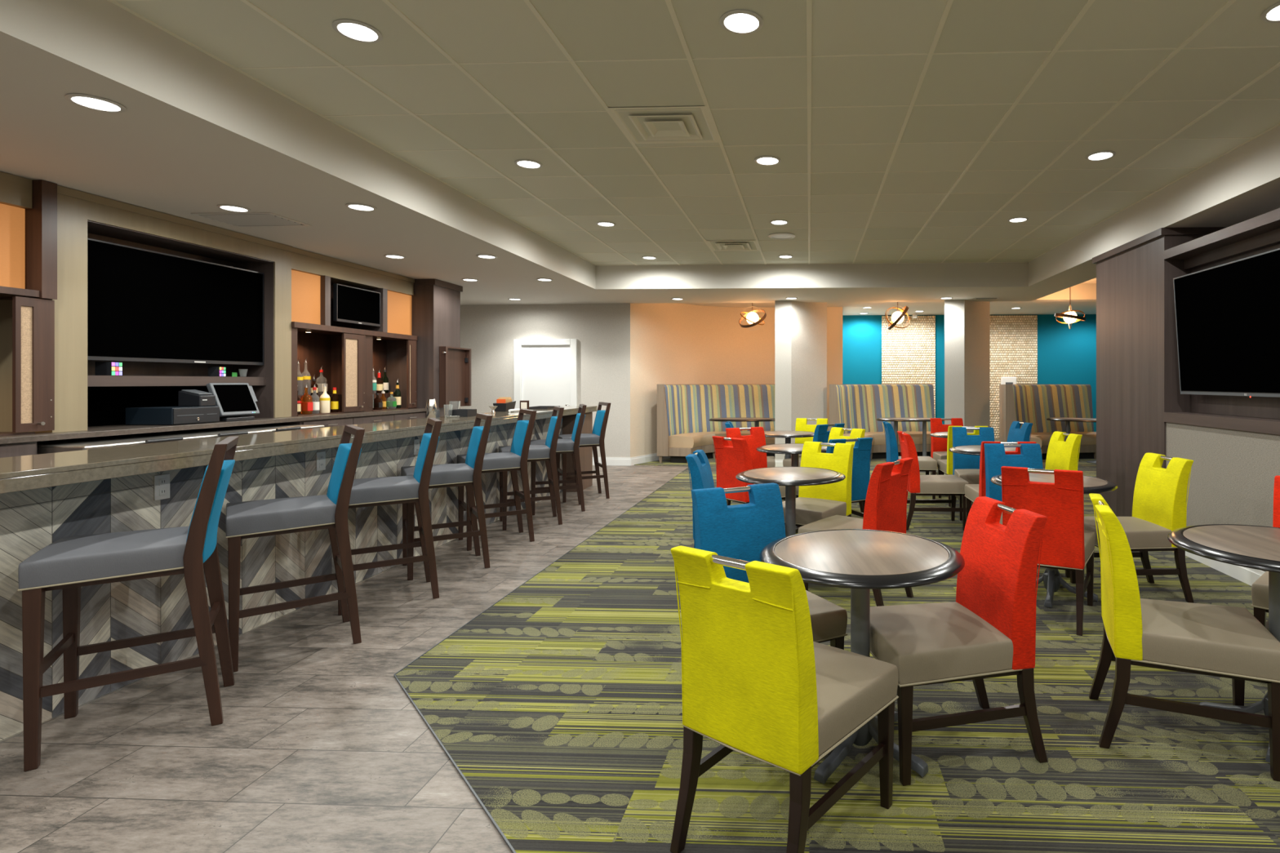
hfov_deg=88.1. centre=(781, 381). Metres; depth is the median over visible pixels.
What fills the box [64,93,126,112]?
recessed light
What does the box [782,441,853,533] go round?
dining chair
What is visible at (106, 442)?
cooler
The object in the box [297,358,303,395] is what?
liquor bottle
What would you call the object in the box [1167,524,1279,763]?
round table
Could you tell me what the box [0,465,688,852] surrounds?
floor
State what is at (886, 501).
dining chair
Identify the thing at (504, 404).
condiment caddy
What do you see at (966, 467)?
dining chair
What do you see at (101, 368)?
cube
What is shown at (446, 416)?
glass dish
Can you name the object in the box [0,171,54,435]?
cabinet
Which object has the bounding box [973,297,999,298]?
ceiling vent
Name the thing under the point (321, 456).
socket
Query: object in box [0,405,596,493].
countertop
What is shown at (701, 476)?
dining chair
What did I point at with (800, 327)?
column
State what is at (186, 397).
receipt printer
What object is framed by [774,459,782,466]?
baseboard
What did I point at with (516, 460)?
bar stool
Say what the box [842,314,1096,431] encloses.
wall
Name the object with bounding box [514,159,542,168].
recessed light
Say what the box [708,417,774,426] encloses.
table
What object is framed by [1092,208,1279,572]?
wall
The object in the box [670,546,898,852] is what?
dining chair
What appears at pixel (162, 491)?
socket
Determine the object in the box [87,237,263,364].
television
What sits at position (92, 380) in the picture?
shelf
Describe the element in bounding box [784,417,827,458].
dining chair
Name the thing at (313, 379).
liquor bottle
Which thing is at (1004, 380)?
wall box
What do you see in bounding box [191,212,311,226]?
ceiling vent
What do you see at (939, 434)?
round table
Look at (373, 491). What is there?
bar stool
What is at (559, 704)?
floor
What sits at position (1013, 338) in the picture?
wall
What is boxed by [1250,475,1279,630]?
dining chair
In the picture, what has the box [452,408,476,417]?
caddy
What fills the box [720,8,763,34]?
recessed light
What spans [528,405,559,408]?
serving tray
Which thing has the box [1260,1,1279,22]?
recessed light
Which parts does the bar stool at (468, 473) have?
leg, leg, seat, seat frame, post, backrest, post, rail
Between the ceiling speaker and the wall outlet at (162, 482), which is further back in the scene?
the ceiling speaker
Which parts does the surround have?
black glass, crown rail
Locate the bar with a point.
(31, 521)
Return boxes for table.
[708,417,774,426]
[735,466,845,536]
[755,443,826,528]
[760,528,964,784]
[764,431,813,458]
[875,417,944,461]
[929,431,973,438]
[948,444,1015,455]
[990,472,1117,607]
[1046,417,1096,463]
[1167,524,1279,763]
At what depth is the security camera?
13.94 m
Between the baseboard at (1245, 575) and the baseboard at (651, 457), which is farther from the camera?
the baseboard at (651, 457)
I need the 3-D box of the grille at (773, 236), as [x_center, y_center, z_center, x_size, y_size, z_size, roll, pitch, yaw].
[-0.003,-1.645,7.297,0.238,0.005,0.238,0,0,2]
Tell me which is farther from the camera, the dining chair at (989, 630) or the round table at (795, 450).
the round table at (795, 450)
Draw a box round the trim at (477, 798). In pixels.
[393,467,687,852]
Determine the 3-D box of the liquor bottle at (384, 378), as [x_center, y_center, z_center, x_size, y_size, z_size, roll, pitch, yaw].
[-4.974,-0.032,8.091,0.081,0.341,0.081,0,0,2]
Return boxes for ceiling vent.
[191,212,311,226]
[608,106,718,143]
[706,240,759,250]
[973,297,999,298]
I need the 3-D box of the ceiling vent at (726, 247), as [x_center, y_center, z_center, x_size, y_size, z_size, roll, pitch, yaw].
[-0.586,-1.656,7.822,0.586,0.056,0.586,0,0,2]
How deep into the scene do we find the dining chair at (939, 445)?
8.66 m
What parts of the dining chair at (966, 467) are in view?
leg, seat, backrest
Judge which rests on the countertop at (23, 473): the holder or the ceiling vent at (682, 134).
the holder
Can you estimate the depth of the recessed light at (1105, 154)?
4.71 m
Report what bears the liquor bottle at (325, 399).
in the cabinet at (348, 353)
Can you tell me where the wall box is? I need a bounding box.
[1000,377,1016,384]
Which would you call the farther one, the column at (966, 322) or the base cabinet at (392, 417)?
the column at (966, 322)
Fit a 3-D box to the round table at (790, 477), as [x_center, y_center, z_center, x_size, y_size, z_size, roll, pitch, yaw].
[0.059,1.009,4.492,0.762,0.750,0.762,0,0,-26]
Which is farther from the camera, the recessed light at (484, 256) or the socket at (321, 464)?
the recessed light at (484, 256)
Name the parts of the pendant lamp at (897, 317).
globe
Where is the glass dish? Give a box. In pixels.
[445,415,460,417]
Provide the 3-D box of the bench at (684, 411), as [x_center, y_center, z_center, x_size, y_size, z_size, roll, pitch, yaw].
[-1.044,0.716,11.851,2.680,1.352,1.080,0,0,-27]
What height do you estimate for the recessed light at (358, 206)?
0.010 m
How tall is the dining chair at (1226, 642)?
0.900 m
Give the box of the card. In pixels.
[231,372,237,377]
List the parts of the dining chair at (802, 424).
backrest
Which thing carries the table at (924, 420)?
on the floor at (559, 704)
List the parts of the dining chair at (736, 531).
backrest, seat, leg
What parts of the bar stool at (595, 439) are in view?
leg, leg, seat, seat frame, post, backrest, rail, post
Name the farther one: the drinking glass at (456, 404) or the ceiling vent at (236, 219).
the drinking glass at (456, 404)
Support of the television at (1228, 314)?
attached to the wall at (1233, 442)
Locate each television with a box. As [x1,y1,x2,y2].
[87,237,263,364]
[333,283,380,326]
[1173,248,1279,397]
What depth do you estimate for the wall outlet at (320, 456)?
4.14 m
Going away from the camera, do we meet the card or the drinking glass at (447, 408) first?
the card
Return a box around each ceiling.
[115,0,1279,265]
[681,277,1096,315]
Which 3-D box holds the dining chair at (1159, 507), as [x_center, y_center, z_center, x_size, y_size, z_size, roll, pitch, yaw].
[2.288,0.942,4.267,0.600,0.900,0.490,0,0,-3]
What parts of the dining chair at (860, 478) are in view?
seat, backrest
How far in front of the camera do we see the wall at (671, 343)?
12.40 m
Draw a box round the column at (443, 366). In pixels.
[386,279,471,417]
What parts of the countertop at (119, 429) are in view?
cash drawer, drawer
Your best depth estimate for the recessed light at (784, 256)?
8.51 m
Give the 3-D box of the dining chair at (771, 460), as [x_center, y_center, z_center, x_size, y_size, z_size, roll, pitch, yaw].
[-0.386,0.942,7.870,0.600,0.900,0.490,0,0,-2]
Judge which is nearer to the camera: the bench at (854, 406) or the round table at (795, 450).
the round table at (795, 450)
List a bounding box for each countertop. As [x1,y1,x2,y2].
[0,405,426,444]
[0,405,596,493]
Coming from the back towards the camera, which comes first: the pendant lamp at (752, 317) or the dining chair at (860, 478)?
the pendant lamp at (752, 317)
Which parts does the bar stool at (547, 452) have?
leg, leg, seat, seat frame, post, backrest, post, rail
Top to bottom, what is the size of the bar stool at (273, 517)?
1.147 m
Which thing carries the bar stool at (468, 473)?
on the floor at (318, 747)
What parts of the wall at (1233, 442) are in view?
crown, fabric panel, rail, panel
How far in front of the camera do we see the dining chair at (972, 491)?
5.38 m
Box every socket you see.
[159,478,166,485]
[159,488,166,496]
[319,454,324,460]
[319,462,324,467]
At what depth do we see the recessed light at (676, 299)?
10.23 m
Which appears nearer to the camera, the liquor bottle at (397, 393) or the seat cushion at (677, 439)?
the liquor bottle at (397, 393)
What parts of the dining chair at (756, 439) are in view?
backrest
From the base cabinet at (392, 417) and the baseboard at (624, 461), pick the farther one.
the baseboard at (624, 461)
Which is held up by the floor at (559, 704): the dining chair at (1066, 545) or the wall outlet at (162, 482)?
the dining chair at (1066, 545)
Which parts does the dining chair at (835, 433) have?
backrest, leg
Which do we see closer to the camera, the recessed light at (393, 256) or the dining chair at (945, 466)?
the recessed light at (393, 256)
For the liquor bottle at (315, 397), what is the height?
0.321 m
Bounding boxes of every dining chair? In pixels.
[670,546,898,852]
[685,449,714,548]
[691,483,847,649]
[711,435,785,503]
[724,421,775,467]
[725,426,785,505]
[782,423,844,466]
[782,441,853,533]
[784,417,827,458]
[795,437,872,528]
[798,457,913,606]
[827,426,865,512]
[870,496,1048,786]
[882,421,937,499]
[897,431,968,530]
[929,417,963,475]
[937,426,988,506]
[951,426,994,520]
[964,441,1035,522]
[983,443,1070,577]
[1000,466,1095,635]
[1006,421,1032,442]
[1044,431,1082,471]
[1070,453,1193,603]
[1088,493,1279,782]
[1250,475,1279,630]
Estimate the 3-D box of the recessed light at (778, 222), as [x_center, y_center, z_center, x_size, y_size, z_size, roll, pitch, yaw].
[-0.029,-1.647,6.667,0.200,0.010,0.200,0,0,2]
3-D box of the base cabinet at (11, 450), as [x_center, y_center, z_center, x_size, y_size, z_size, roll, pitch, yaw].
[-5.089,0.888,3.267,0.756,1.023,1.700,0,0,2]
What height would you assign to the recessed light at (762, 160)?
0.010 m
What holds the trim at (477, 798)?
on the floor at (318, 747)
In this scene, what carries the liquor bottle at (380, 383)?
on the cabinet at (348, 353)
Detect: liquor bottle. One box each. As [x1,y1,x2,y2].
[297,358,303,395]
[297,385,301,414]
[300,382,312,414]
[302,357,311,395]
[310,373,318,395]
[311,382,319,413]
[315,365,327,395]
[320,382,330,413]
[330,387,338,412]
[373,367,376,393]
[373,393,382,409]
[376,368,383,393]
[380,389,386,408]
[381,365,388,392]
[386,391,396,408]
[394,379,400,408]
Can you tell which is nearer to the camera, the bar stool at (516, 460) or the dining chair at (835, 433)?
the bar stool at (516, 460)
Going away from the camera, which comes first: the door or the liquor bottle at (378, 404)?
the liquor bottle at (378, 404)
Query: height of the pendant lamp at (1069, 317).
0.857 m
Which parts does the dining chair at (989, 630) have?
leg, seat, seat frame, leg, backrest, leg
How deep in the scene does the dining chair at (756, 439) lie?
6.91 m
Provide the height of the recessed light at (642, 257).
0.010 m
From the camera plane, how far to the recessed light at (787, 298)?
10.15 m
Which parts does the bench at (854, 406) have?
panel, backrest, backrest, plinth rail, kick panel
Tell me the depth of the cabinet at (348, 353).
7.17 m
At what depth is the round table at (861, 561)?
2.35 m
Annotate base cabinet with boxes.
[0,441,36,457]
[263,411,425,427]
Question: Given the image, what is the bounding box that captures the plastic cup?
[238,368,248,377]
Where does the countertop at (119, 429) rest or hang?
on the base cabinet at (11, 450)
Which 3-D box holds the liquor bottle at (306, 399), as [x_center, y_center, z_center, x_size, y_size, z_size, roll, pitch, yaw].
[-4.819,0.166,6.544,0.086,0.321,0.084,0,0,2]
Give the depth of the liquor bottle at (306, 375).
6.80 m
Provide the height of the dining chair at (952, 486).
0.900 m
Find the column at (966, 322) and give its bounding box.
[944,299,990,431]
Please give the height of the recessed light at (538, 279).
0.010 m
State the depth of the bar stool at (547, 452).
6.30 m
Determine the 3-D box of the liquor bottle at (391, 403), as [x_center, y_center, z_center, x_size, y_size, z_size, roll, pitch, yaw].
[-4.763,0.226,7.877,0.086,0.202,0.084,0,0,2]
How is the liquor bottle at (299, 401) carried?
in the cabinet at (348, 353)
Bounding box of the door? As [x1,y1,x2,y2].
[513,338,577,408]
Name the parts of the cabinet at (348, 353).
amber panel, resin panel, crown rail, cabinet door, amber panel, resin panel, cabinet door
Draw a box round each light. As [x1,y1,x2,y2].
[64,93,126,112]
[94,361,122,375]
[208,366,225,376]
[216,204,251,212]
[332,18,382,43]
[345,203,377,211]
[383,254,405,258]
[462,278,479,281]
[475,254,497,258]
[508,297,521,300]
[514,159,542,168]
[536,278,552,281]
[595,221,615,226]
[641,256,657,259]
[671,297,684,300]
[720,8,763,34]
[754,155,781,165]
[769,219,788,225]
[777,254,793,258]
[785,297,797,299]
[939,297,952,299]
[1007,217,1028,222]
[1085,150,1115,160]
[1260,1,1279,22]
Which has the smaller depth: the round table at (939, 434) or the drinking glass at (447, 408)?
the drinking glass at (447, 408)
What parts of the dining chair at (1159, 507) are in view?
leg, seat, seat frame, leg, backrest, leg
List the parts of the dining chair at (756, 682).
leg, backrest, leg, seat frame, seat, leg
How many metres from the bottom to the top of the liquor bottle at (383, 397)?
0.261 m
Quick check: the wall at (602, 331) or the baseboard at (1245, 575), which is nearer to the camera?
the baseboard at (1245, 575)
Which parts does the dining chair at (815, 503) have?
seat, backrest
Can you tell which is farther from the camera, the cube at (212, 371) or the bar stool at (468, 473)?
the cube at (212, 371)
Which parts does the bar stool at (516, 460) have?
leg, leg, seat, seat frame, post, backrest, rail, post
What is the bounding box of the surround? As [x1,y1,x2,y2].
[0,185,292,432]
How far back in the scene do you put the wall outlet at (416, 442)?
5.16 m
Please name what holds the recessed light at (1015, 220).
in the ceiling at (469, 31)
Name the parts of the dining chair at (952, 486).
backrest, leg, seat frame, seat, leg, leg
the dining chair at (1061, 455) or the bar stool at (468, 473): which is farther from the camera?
the dining chair at (1061, 455)
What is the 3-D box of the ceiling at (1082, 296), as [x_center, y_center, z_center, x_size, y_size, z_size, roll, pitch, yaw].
[2.577,-1.690,5.697,10.730,0.420,17.600,0,0,2]
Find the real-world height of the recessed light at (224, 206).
0.010 m
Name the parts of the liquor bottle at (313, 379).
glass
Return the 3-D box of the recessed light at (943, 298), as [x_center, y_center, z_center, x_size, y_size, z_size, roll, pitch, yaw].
[2.567,-1.310,10.101,0.200,0.010,0.200,0,0,2]
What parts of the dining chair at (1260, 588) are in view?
leg, seat, backrest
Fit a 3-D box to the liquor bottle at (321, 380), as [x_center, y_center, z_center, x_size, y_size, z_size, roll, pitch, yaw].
[-5.018,-0.022,7.037,0.086,0.321,0.084,0,0,2]
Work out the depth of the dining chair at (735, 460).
5.71 m
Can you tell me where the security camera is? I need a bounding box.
[911,313,917,318]
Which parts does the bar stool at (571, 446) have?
leg, leg, seat, seat frame, post, backrest, post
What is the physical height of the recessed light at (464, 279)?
0.010 m
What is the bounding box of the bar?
[0,412,592,743]
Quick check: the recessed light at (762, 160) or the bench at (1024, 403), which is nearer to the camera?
the recessed light at (762, 160)
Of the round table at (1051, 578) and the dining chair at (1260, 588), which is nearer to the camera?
the dining chair at (1260, 588)
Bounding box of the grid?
[107,0,1279,266]
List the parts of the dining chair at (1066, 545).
backrest, seat frame, leg, seat, leg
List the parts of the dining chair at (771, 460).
backrest, seat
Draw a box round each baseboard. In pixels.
[592,457,630,466]
[630,453,670,465]
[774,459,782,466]
[1185,551,1264,586]
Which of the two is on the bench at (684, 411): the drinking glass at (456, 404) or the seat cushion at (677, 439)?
the seat cushion at (677, 439)
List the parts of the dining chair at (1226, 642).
leg, leg, backrest, seat frame, seat, leg, leg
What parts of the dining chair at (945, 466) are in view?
leg, seat, backrest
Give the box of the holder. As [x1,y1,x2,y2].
[435,409,439,417]
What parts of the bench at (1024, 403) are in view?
panel, backrest, backrest, kick panel, plinth rail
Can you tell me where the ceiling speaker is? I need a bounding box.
[768,232,795,239]
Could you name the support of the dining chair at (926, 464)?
on the floor at (559, 704)
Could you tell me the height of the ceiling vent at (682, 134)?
0.056 m
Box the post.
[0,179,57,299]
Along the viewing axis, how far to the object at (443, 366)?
8.29 m
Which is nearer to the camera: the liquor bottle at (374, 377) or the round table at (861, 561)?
the round table at (861, 561)
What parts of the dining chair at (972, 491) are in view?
leg, seat, backrest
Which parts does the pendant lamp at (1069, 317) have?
globe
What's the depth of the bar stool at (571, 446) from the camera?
6.95 m
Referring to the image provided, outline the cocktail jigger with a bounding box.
[488,405,497,413]
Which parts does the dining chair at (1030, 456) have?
seat, backrest, leg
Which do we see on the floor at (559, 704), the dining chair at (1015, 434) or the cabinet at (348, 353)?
the dining chair at (1015, 434)
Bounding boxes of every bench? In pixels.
[657,384,774,463]
[829,384,934,459]
[999,384,1096,459]
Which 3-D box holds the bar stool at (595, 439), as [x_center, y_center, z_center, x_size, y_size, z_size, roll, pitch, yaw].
[-2.411,0.827,7.819,0.567,1.147,0.503,0,0,-29]
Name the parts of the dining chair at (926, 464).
backrest, seat, leg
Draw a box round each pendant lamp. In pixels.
[738,302,766,330]
[884,302,910,329]
[1054,304,1086,328]
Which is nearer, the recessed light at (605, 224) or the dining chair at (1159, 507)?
the dining chair at (1159, 507)
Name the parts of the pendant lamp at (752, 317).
globe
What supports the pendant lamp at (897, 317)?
hanging from the ceiling at (1082, 296)
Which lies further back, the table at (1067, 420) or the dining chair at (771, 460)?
the table at (1067, 420)
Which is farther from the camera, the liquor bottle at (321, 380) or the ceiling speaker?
the ceiling speaker
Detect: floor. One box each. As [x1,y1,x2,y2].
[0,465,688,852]
[395,457,1279,852]
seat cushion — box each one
[668,431,774,448]
[843,431,931,444]
[1029,431,1096,447]
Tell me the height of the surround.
1.649 m
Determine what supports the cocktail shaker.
on the countertop at (23, 473)
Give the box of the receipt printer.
[177,389,215,406]
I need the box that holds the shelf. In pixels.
[87,375,266,386]
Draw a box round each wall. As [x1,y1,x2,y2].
[460,302,630,457]
[630,302,842,457]
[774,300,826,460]
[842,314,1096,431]
[881,315,1037,439]
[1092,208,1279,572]
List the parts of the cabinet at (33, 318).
amber panel, resin panel, cabinet door, knob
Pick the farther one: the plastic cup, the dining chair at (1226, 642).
the plastic cup
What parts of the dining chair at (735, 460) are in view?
backrest, seat frame, seat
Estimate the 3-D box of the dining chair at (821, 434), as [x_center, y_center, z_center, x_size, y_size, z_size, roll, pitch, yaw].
[0.389,0.942,7.739,0.490,0.900,0.600,0,0,-43]
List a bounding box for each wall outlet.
[154,473,169,500]
[315,451,325,471]
[413,439,419,454]
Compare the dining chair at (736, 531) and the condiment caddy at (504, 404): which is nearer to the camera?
the dining chair at (736, 531)
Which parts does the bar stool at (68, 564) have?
leg, leg, seat, seat frame, post, backrest, post, rail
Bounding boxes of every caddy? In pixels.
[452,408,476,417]
[493,397,515,411]
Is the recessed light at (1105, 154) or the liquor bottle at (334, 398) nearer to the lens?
the recessed light at (1105, 154)
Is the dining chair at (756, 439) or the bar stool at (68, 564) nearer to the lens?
the bar stool at (68, 564)
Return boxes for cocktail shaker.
[426,399,436,417]
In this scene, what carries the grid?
attached to the ceiling at (469, 31)
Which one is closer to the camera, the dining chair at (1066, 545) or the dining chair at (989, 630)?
the dining chair at (989, 630)
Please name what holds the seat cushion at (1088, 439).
on the bench at (1024, 403)
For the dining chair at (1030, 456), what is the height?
0.900 m
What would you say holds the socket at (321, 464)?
attached to the wall outlet at (320, 456)
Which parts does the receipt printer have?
lid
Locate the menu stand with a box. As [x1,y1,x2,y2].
[520,400,528,409]
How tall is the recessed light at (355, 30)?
0.010 m
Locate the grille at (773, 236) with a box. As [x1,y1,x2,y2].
[771,234,791,238]
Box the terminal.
[205,382,259,421]
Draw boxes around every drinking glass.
[443,404,453,417]
[448,400,460,409]
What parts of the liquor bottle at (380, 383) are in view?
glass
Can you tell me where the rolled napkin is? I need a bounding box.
[508,408,519,412]
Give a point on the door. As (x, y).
(545, 371)
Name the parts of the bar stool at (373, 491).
leg, seat frame, seat, post, backrest, post, rail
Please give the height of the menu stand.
0.110 m
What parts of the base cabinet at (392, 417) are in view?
drawer, drawer, drawer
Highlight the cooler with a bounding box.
[36,424,324,454]
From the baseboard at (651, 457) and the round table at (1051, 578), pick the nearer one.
the round table at (1051, 578)
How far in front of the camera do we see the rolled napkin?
7.02 m
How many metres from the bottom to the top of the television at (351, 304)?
0.400 m
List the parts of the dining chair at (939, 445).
seat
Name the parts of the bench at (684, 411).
leg, panel, backrest, plinth rail, kick panel, backrest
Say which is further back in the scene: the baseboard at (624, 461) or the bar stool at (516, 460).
the baseboard at (624, 461)
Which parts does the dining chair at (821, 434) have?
seat, backrest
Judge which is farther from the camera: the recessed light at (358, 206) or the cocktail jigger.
the cocktail jigger
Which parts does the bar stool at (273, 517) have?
leg, seat, seat frame, post, backrest, post, rail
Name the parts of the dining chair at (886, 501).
leg, seat, leg, backrest, leg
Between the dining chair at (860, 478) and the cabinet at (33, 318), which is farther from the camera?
the dining chair at (860, 478)
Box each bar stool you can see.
[17,435,239,771]
[226,424,364,672]
[337,417,442,615]
[400,413,492,580]
[457,408,536,551]
[498,406,564,530]
[529,404,586,515]
[555,401,610,502]
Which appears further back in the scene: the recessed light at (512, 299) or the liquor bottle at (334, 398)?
the recessed light at (512, 299)
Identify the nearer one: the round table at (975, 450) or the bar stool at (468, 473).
the bar stool at (468, 473)
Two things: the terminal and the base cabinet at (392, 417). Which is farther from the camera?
the base cabinet at (392, 417)
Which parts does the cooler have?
handle, handle, handle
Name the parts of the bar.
panel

